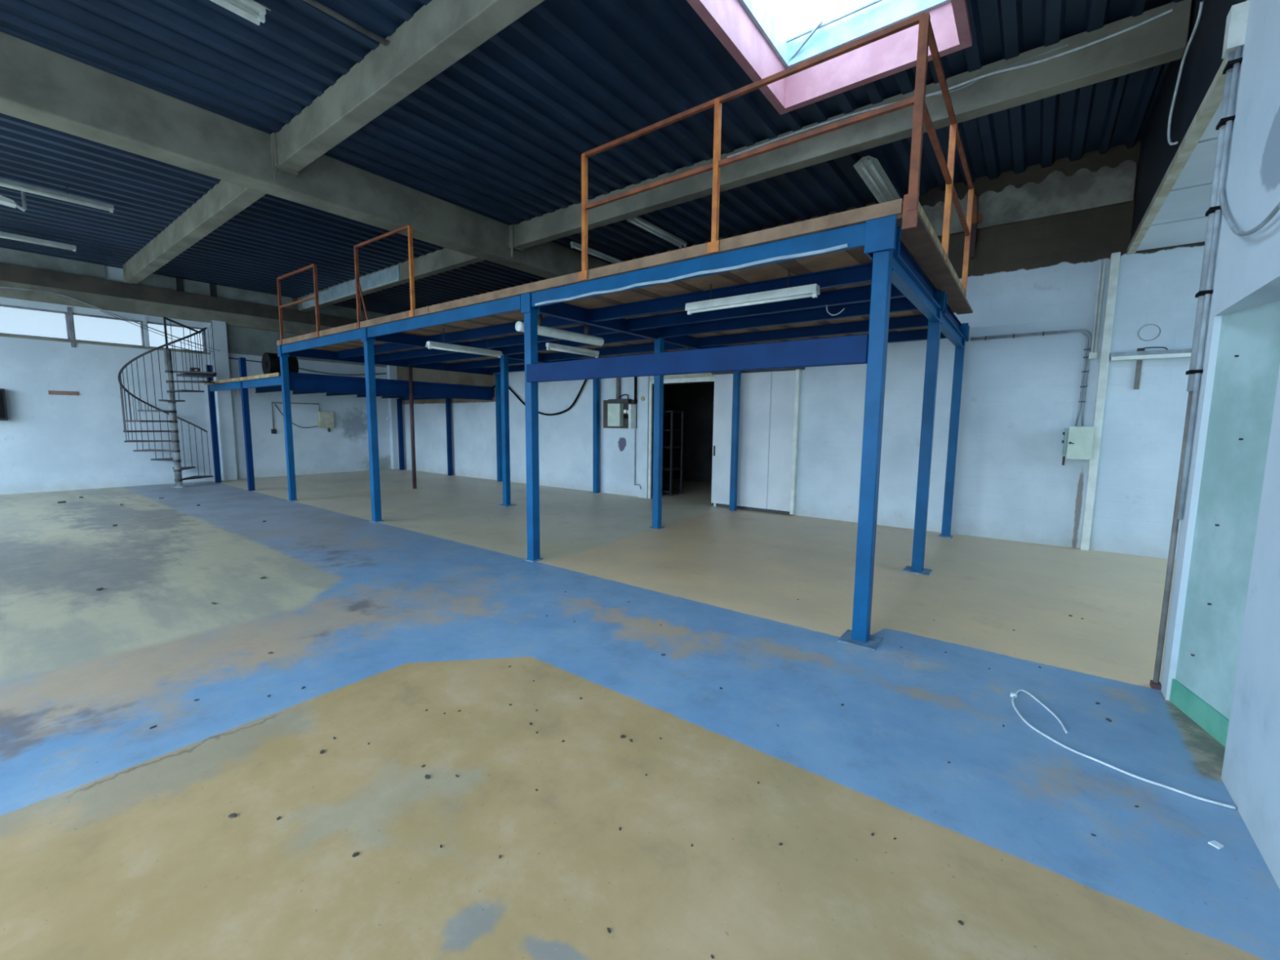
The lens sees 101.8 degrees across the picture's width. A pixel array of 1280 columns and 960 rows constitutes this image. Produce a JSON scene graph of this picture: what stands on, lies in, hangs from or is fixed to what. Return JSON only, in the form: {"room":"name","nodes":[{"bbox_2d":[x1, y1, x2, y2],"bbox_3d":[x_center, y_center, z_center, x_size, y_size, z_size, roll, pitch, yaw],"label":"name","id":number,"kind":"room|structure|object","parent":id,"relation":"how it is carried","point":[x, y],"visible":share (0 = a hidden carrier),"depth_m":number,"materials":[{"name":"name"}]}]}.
{"room":"warehouse","nodes":[
{"label":"warehouse","id":0,"kind":"room"},
{"bbox_2d":[0,247,399,494],"bbox_3d":[-11.240,-2.248,11.161,0.410,4.800,12.639,5,8,37],"label":"wall","id":1,"kind":"structure","parent":0,"point":[49,442],"depth_m":11.53,"materials":[{"name":"white paint"}]},
{"bbox_2d":[0,388,8,420],"bbox_3d":[-12.192,-1.421,9.777,0.172,0.600,0.360,5,8,37],"label":"wall box","id":2,"kind":"object","parent":1,"relation":"attached to","point":[3,411],"visible":1,"depth_m":9.84,"materials":[{"name":"grey metal"}]},
{"bbox_2d":[0,304,70,339],"bbox_3d":[-11.969,-3.083,10.180,0.120,0.560,1.120,5,8,37],"label":"window","id":3,"kind":"structure","parent":1,"relation":"in","point":[14,320],"depth_m":10.23,"materials":[{"name":"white glass"}]},
{"bbox_2d":[48,390,78,395],"bbox_3d":[-11.680,-1.762,10.544,0.020,0.080,0.410,5,8,37],"label":"wall sign","id":4,"kind":"object","parent":1,"relation":"attached to","point":[50,392],"visible":1,"depth_m":10.53,"materials":[{"name":"grey metal"}]},
{"bbox_2d":[71,312,145,346],"bbox_3d":[-11.292,-3.174,11.068,0.120,0.560,1.120,5,8,37],"label":"window","id":5,"kind":"structure","parent":1,"relation":"in","point":[86,327],"depth_m":11.04,"materials":[{"name":"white glass"}]},
{"bbox_2d":[0,286,220,351],"bbox_3d":[-11.068,-3.326,10.934,0.067,0.887,3.564,5,8,37],"label":"overhead cable","id":6,"kind":"object","parent":1,"relation":"attached to","point":[0,286],"visible":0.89,"depth_m":10.94,"materials":[{"name":"grey metal"}]},
{"bbox_2d":[146,321,207,351],"bbox_3d":[-10.634,-3.263,11.933,0.120,0.560,1.060,5,8,37],"label":"window","id":7,"kind":"structure","parent":1,"relation":"in","point":[155,340],"depth_m":11.90,"materials":[{"name":"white glass"}]},
{"bbox_2d":[271,401,334,433],"bbox_3d":[-9.038,-1.659,13.971,0.140,0.816,1.480,5,8,37],"label":"box","id":8,"kind":"object","parent":1,"relation":"attached to","point":[325,419],"visible":0.9,"depth_m":14.29,"materials":[{"name":"grey metal"}]},
{"bbox_2d":[271,429,276,433],"bbox_3d":[-9.494,-1.260,13.489,0.050,0.120,0.100,5,8,37],"label":"socket","id":9,"kind":"object","parent":8,"relation":"attached to","point":[273,431],"depth_m":13.47,"materials":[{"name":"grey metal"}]},
{"bbox_2d":[228,357,386,375],"bbox_3d":[-8.818,-3.020,14.163,0.030,0.221,3.852,5,8,37],"label":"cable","id":10,"kind":"object","parent":1,"relation":"attached to","point":[228,357],"visible":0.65,"depth_m":14.32,"materials":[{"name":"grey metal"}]},
{"bbox_2d":[0,0,1192,315],"bbox_3d":[-4.673,-3.954,6.006,16.884,0.150,12.569,5,8,37],"label":"ceiling","id":11,"kind":"structure","parent":0,"point":[502,133],"depth_m":5.59,"materials":[{"name":"blue metal"}]},
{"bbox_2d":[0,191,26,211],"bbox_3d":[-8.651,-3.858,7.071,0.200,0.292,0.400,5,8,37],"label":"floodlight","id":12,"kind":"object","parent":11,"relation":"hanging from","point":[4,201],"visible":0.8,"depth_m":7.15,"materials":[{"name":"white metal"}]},
{"bbox_2d":[0,231,76,251],"bbox_3d":[-10.664,-4.091,8.453,0.120,0.213,2.040,5,8,37],"label":"fluorescent light","id":13,"kind":"object","parent":11,"relation":"hanging from","point":[2,234],"visible":1,"depth_m":8.89,"materials":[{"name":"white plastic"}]},
{"bbox_2d":[0,177,114,213],"bbox_3d":[-8.245,-3.863,6.610,0.140,0.213,2.200,5,8,37],"label":"fluorescent light","id":14,"kind":"object","parent":11,"relation":"hanging from","point":[4,183],"visible":1,"depth_m":7.03,"materials":[{"name":"white metal"}]},
{"bbox_2d":[122,180,266,284],"bbox_3d":[-7.548,-4.032,8.559,8.050,0.350,0.200,5,8,37],"label":"concrete beam","id":15,"kind":"structure","parent":11,"relation":"attached to","point":[222,202],"depth_m":7.97,"materials":[{"name":"grey concrete"}]},
{"bbox_2d":[209,0,271,26],"bbox_3d":[-3.236,-3.463,3.343,0.240,0.173,1.400,5,8,37],"label":"fluorescent light","id":16,"kind":"object","parent":11,"relation":"hanging from","point":[252,11],"visible":1,"depth_m":3.83,"materials":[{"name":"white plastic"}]},
{"bbox_2d":[0,31,610,279],"bbox_3d":[-4.387,-3.604,5.824,0.570,0.540,12.169,5,8,37],"label":"girder","id":17,"kind":"object","parent":11,"relation":"attached to","point":[41,86],"visible":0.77,"depth_m":5.52,"materials":[{"name":"grey concrete"}]},
{"bbox_2d":[302,0,387,45],"bbox_3d":[-2.791,-3.530,3.477,0.044,0.044,2.162,6,8,39],"label":"conduit","id":18,"kind":"object","parent":11,"relation":"attached to","point":[315,3],"visible":1,"depth_m":4.06,"materials":[{"name":"grey metal"}]},
{"bbox_2d":[297,247,485,311],"bbox_3d":[-5.633,-4.309,11.240,8.250,0.350,0.170,5,8,37],"label":"concrete beam","id":19,"kind":"structure","parent":11,"relation":"attached to","point":[439,261],"depth_m":10.02,"materials":[{"name":"grey concrete"}]},
{"bbox_2d":[302,265,399,308],"bbox_3d":[-6.797,-4.374,11.978,4.800,0.305,0.045,5,8,37],"label":"panel","id":20,"kind":"object","parent":19,"relation":"attached to","point":[390,275],"visible":0.9,"depth_m":11.66,"materials":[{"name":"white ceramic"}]},
{"bbox_2d":[275,0,544,172],"bbox_3d":[-0.970,-3.421,3.615,7.754,0.350,0.200,5,8,37],"label":"concrete beam","id":21,"kind":"structure","parent":11,"relation":"attached to","point":[440,33],"depth_m":4.35,"materials":[{"name":"grey concrete"}]},
{"bbox_2d":[570,240,581,250],"bbox_3d":[-1.117,-3.998,8.900,0.060,0.111,0.239,5,8,37],"label":"fluorescent light","id":22,"kind":"object","parent":11,"relation":"hanging from","point":[573,245],"depth_m":8.89,"materials":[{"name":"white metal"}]},
{"bbox_2d":[587,247,622,263],"bbox_3d":[-0.645,-4.092,9.517,0.060,0.155,0.953,5,8,37],"label":"fluorescent light","id":23,"kind":"object","parent":11,"relation":"hanging from","point":[596,253],"depth_m":9.46,"materials":[{"name":"white metal"}]},
{"bbox_2d":[626,214,688,248],"bbox_3d":[0.303,-3.954,8.208,0.200,0.173,1.430,5,8,37],"label":"fluorescent light","id":24,"kind":"object","parent":11,"relation":"hanging from","point":[638,221],"visible":0.8,"depth_m":8.15,"materials":[{"name":"white metal"}]},
{"bbox_2d":[686,0,972,115],"bbox_3d":[1.271,-3.820,3.671,1.680,0.615,2.700,5,8,37],"label":"skylight","id":25,"kind":"object","parent":11,"relation":"attached to","point":[750,32],"visible":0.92,"depth_m":4.61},
{"bbox_2d":[513,0,1191,248],"bbox_3d":[1.026,-3.691,6.236,7.754,0.350,0.170,5,8,37],"label":"concrete beam","id":26,"kind":"structure","parent":11,"relation":"attached to","point":[1162,40],"depth_m":4.81,"materials":[{"name":"grey concrete"}]},
{"bbox_2d":[727,8,1172,157],"bbox_3d":[2.499,-3.621,4.995,3.702,0.105,0.020,5,8,37],"label":"wires","id":27,"kind":"object","parent":26,"relation":"attached to","point":[1001,70],"visible":0.88,"depth_m":4.51,"materials":[{"name":"grey plastic"}]},
{"bbox_2d":[853,155,903,204],"bbox_3d":[3.018,-3.741,6.523,0.260,0.173,1.480,5,8,37],"label":"fluorescent light","id":28,"kind":"object","parent":11,"relation":"hanging from","point":[869,169],"visible":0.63,"depth_m":6.37,"materials":[{"name":"white metal"}]},
{"bbox_2d":[0,469,1279,959],"bbox_3d":[-2.192,0.816,6.771,20.650,0.150,16.200,5,8,37],"label":"floor","id":29,"kind":"structure","parent":0,"point":[119,840],"depth_m":2.43,"materials":[{"name":"paint"}]},
{"bbox_2d":[117,316,217,488],"bbox_3d":[-10.058,-1.670,11.177,1.580,3.670,1.577,5,8,37],"label":"spiral staircase","id":30,"kind":"structure","parent":29,"relation":"on","point":[171,391],"depth_m":11.13,"materials":[{"name":"metal"}]},
{"bbox_2d":[189,367,200,371],"bbox_3d":[-9.969,-2.432,11.663,0.168,0.160,0.160,5,8,37],"label":"box","id":31,"kind":"object","parent":30,"relation":"on","point":[193,369],"visible":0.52,"depth_m":11.60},
{"bbox_2d":[228,813,236,817],"bbox_3d":[-1.545,1.273,1.975,0.027,0.007,0.017,0,6,-7],"label":"chip","id":32,"kind":"object","parent":29,"relation":"on","point":[233,815],"visible":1,"depth_m":1.97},
{"bbox_2d":[204,357,493,490],"bbox_3d":[-6.859,-1.330,12.630,4.570,2.740,4.689,5,8,37],"label":"platform","id":33,"kind":"object","parent":29,"relation":"on","point":[300,383],"visible":0.94,"depth_m":11.21,"materials":[{"name":"blue metal"}]},
{"bbox_2d":[262,352,298,374],"bbox_3d":[-7.097,-2.253,10.255,0.460,0.460,0.495,5,8,37],"label":"roll","id":34,"kind":"object","parent":33,"relation":"on","point":[270,362],"visible":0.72,"depth_m":10.06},
{"bbox_2d":[351,851,359,857],"bbox_3d":[-0.985,1.297,1.803,0.021,0.007,0.012,-3,7,-33],"label":"chip","id":35,"kind":"object","parent":29,"relation":"on","point":[356,854],"visible":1,"depth_m":1.80,"materials":[{"name":"grey stone"}]},
{"bbox_2d":[424,774,430,779],"bbox_3d":[-0.897,1.254,2.199,0.024,0.007,0.020,1,6,4],"label":"chip","id":36,"kind":"object","parent":29,"relation":"on","point":[427,776],"visible":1,"depth_m":2.19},
{"bbox_2d":[276,198,973,650],"bbox_3d":[-1.026,-0.857,8.203,10.287,2.885,4.695,5,8,37],"label":"mezzanine","id":37,"kind":"object","parent":29,"relation":"on","point":[891,283],"visible":0.96,"depth_m":5.31,"materials":[{"name":"blue metal"}]},
{"bbox_2d":[276,263,319,344],"bbox_3d":[-5.694,-2.890,8.647,1.590,1.138,0.048,5,8,37],"label":"guard railing","id":38,"kind":"object","parent":37,"relation":"attached to","point":[313,266],"visible":0.98,"depth_m":8.48,"materials":[{"name":"orange metal"}]},
{"bbox_2d":[353,224,415,328],"bbox_3d":[-3.429,-2.681,6.963,1.530,1.135,0.077,5,8,37],"label":"guard railing","id":39,"kind":"object","parent":37,"relation":"attached to","point":[358,291],"visible":0.94,"depth_m":6.80,"materials":[{"name":"orange metal"}]},
{"bbox_2d":[425,328,502,357],"bbox_3d":[-2.554,-2.019,7.650,0.140,0.313,1.220,5,8,37],"label":"fluorescent light","id":40,"kind":"object","parent":37,"relation":"hanging from","point":[430,344],"visible":0.98,"depth_m":7.56,"materials":[{"name":"white metal"}]},
{"bbox_2d":[515,314,604,346],"bbox_3d":[-0.930,-1.858,6.292,0.110,0.304,1.362,5,8,38],"label":"fluorescent light","id":41,"kind":"object","parent":37,"relation":"hanging from","point":[585,338],"visible":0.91,"depth_m":6.27,"materials":[{"name":"grey metal"}]},
{"bbox_2d":[546,338,599,357],"bbox_3d":[-0.965,-1.998,7.597,0.060,0.313,1.050,5,8,37],"label":"fluorescent light","id":42,"kind":"object","parent":37,"relation":"hanging from","point":[561,348],"visible":0.91,"depth_m":7.54,"materials":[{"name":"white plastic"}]},
{"bbox_2d":[684,270,819,315],"bbox_3d":[0.967,-1.685,4.665,1.260,0.253,0.100,5,8,37],"label":"fluorescent light","id":43,"kind":"object","parent":37,"relation":"hanging from","point":[812,291],"visible":1,"depth_m":4.59,"materials":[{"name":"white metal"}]},
{"bbox_2d":[578,12,973,297],"bbox_3d":[1.411,-2.356,5.048,2.810,1.206,2.830,5,8,37],"label":"guard railing","id":44,"kind":"object","parent":37,"relation":"attached to","point":[926,38],"visible":0.97,"depth_m":3.79,"materials":[{"name":"orange metal"}]},
{"bbox_2d":[826,305,844,315],"bbox_3d":[1.895,-1.651,5.045,0.179,0.108,0.011,5,8,37],"label":"loose wire","id":45,"kind":"object","parent":37,"relation":"hanging from","point":[828,313],"visible":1,"depth_m":5.07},
{"bbox_2d":[662,410,684,495],"bbox_3d":[0.479,-0.589,11.086,0.770,1.750,0.440,5,8,37],"label":"metal shelf","id":46,"kind":"object","parent":29,"relation":"on","point":[670,490],"visible":0.49,"depth_m":10.85,"materials":[{"name":"metal"}]},
{"bbox_2d":[957,920,964,924],"bbox_3d":[0.974,1.343,1.578,0.010,0.004,0.014,-2,7,-23],"label":"chip","id":47,"kind":"object","parent":29,"relation":"on","point":[960,922],"visible":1,"depth_m":1.58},
{"bbox_2d":[1011,689,1235,809],"bbox_3d":[2.126,1.250,2.484,0.300,0.010,0.935,-1,6,-11],"label":"cable","id":48,"kind":"object","parent":29,"relation":"on","point":[1018,691],"visible":1,"depth_m":2.35,"materials":[{"name":"white plastic"}]},
{"bbox_2d":[1009,692,1017,697],"bbox_3d":[2.086,1.201,2.905,0.030,0.018,0.020,5,8,37],"label":"cable tie","id":49,"kind":"object","parent":48,"relation":"attached to","point":[1012,694],"visible":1,"depth_m":2.90,"materials":[{"name":"white plastic"}]},
{"bbox_2d":[1208,840,1224,848],"bbox_3d":[2.086,1.319,1.883,0.032,0.006,0.029,-2,7,-19],"label":"paper scrap","id":50,"kind":"object","parent":29,"relation":"on","point":[1214,843],"visible":1,"depth_m":1.88,"materials":[{"name":"white paper"}]},
{"bbox_2d":[662,382,714,482],"bbox_3d":[1.375,-1.377,11.704,6.200,3.200,3.311,5,8,37],"label":"wall","id":51,"kind":"structure","parent":0,"point":[695,400],"depth_m":13.59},
{"bbox_2d":[396,140,1204,559],"bbox_3d":[0.513,-2.005,10.022,20.550,4.800,0.295,5,8,37],"label":"wall","id":52,"kind":"structure","parent":0,"point":[1039,273],"depth_m":6.77,"materials":[{"name":"paint"}]},
{"bbox_2d":[492,379,586,415],"bbox_3d":[-2.442,-2.000,12.129,3.524,0.992,0.066,5,8,37],"label":"hose","id":53,"kind":"object","parent":52,"relation":"hanging from","point":[585,380],"visible":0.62,"depth_m":11.65,"materials":[{"name":"black rubber"}]},
{"bbox_2d":[603,377,640,488],"bbox_3d":[-0.397,-1.070,10.594,1.052,2.443,0.200,5,8,37],"label":"electrical box","id":54,"kind":"object","parent":52,"relation":"attached to","point":[618,413],"visible":0.97,"depth_m":10.54,"materials":[{"name":"grey metal"}]},
{"bbox_2d":[711,367,804,515],"bbox_3d":[1.944,-0.672,8.919,1.650,2.420,0.085,5,8,37],"label":"door","id":55,"kind":"structure","parent":52,"relation":"in","point":[770,401],"depth_m":8.81,"materials":[{"name":"white metal"}]},
{"bbox_2d":[969,194,982,258],"bbox_3d":[4.342,-3.290,6.771,0.160,0.784,0.069,5,8,37],"label":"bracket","id":56,"kind":"object","parent":52,"relation":"attached to","point":[976,219],"visible":0.74,"depth_m":6.74,"materials":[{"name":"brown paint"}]},
{"bbox_2d":[921,160,1136,232],"bbox_3d":[-0.957,-4.039,10.816,16.454,0.499,0.080,5,8,37],"label":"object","id":57,"kind":"structure","parent":52,"relation":"attached to","point":[1058,191],"depth_m":6.31,"materials":[{"name":"concrete"}]},
{"bbox_2d":[970,328,1092,426],"bbox_3d":[4.907,-1.279,6.640,1.235,1.167,0.034,5,8,37],"label":"conduit","id":58,"kind":"object","parent":52,"relation":"attached to","point":[1042,334],"visible":1,"depth_m":6.32,"materials":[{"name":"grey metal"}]},
{"bbox_2d":[1062,426,1094,465],"bbox_3d":[5.275,-0.407,6.290,0.280,0.475,0.262,5,8,37],"label":"electrical box","id":59,"kind":"object","parent":52,"relation":"attached to","point":[1078,444],"visible":1,"depth_m":6.20,"materials":[{"name":"beige metal"}]},
{"bbox_2d":[1088,351,1097,359],"bbox_3d":[5.414,-1.484,6.217,0.080,0.075,0.060,5,8,37],"label":"junction box","id":60,"kind":"object","parent":52,"relation":"attached to","point":[1091,355],"visible":1,"depth_m":6.20,"materials":[{"name":"white plastic"}]},
{"bbox_2d":[1090,260,1106,352],"bbox_3d":[5.421,-2.045,6.153,0.055,1.055,0.020,5,8,37],"label":"vertical conduit","id":61,"kind":"object","parent":52,"relation":"attached to","point":[1104,261],"visible":1,"depth_m":6.15,"materials":[{"name":"white plastic"}]},
{"bbox_2d":[1080,252,1120,551],"bbox_3d":[5.482,-0.881,6.207,0.080,3.500,0.090,5,8,37],"label":"pipe","id":62,"kind":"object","parent":52,"relation":"attached to","point":[1114,257],"depth_m":6.16,"materials":[{"name":"white plastic"}]},
{"bbox_2d":[1133,360,1142,389],"bbox_3d":[5.751,-1.214,6.010,0.045,0.330,0.025,5,8,37],"label":"channel","id":63,"kind":"object","parent":52,"relation":"attached to","point":[1139,362],"visible":1,"depth_m":6.00,"materials":[{"name":"grey metal"}]},
{"bbox_2d":[1109,346,1191,360],"bbox_3d":[5.987,-1.421,5.736,1.200,0.136,0.139,5,8,37],"label":"fluorescent light","id":64,"kind":"object","parent":52,"relation":"attached to","point":[1140,354],"visible":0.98,"depth_m":5.87,"materials":[{"name":"white metal"}]},
{"bbox_2d":[1110,352,1191,360],"bbox_3d":[5.978,-1.372,5.729,1.180,0.040,0.110,5,8,37],"label":"diffuser","id":65,"kind":"object","parent":64,"relation":"attached to","point":[1137,356],"depth_m":5.88,"materials":[{"name":"white plastic"}]},
{"bbox_2d":[1137,100,1222,250],"bbox_3d":[5.792,-2.458,3.200,3.526,0.300,4.229,5,8,37],"label":"ceiling","id":66,"kind":"structure","parent":0,"point":[1181,220],"depth_m":4.66,"materials":[{"name":"white paint"}]},
{"bbox_2d":[1126,0,1279,888],"bbox_3d":[1.966,-1.007,1.098,0.300,4.800,12.419,5,8,37],"label":"wall","id":67,"kind":"structure","parent":0,"point":[1230,688],"depth_m":2.48,"materials":[{"name":"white paint"}]},
{"bbox_2d":[1167,0,1204,145],"bbox_3d":[3.898,-2.821,3.734,0.030,0.742,0.660,5,8,35],"label":"hanging wire","id":68,"kind":"object","parent":67,"relation":"hanging from","point":[1201,6],"visible":1,"depth_m":3.82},
{"bbox_2d":[1149,0,1249,690],"bbox_3d":[2.993,-0.582,2.816,0.060,3.600,0.095,5,8,37],"label":"conduit","id":69,"kind":"object","parent":67,"relation":"attached to","point":[1237,15],"visible":0.98,"depth_m":2.74,"materials":[{"name":"grey metal"}]},
{"bbox_2d":[1191,355,1243,656],"bbox_3d":[2.878,0.163,2.573,0.022,1.540,0.151,3,7,20],"label":"bolts","id":70,"kind":"object","parent":67,"relation":"attached to","point":[1235,356],"visible":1,"depth_m":2.59,"materials":[{"name":"grey metal"}]},
{"bbox_2d":[1218,188,1279,235],"bbox_3d":[2.598,-1.234,2.205,0.027,0.430,1.277,5,8,37],"label":"wire","id":71,"kind":"object","parent":67,"relation":"attached to","point":[1221,193],"visible":1,"depth_m":2.32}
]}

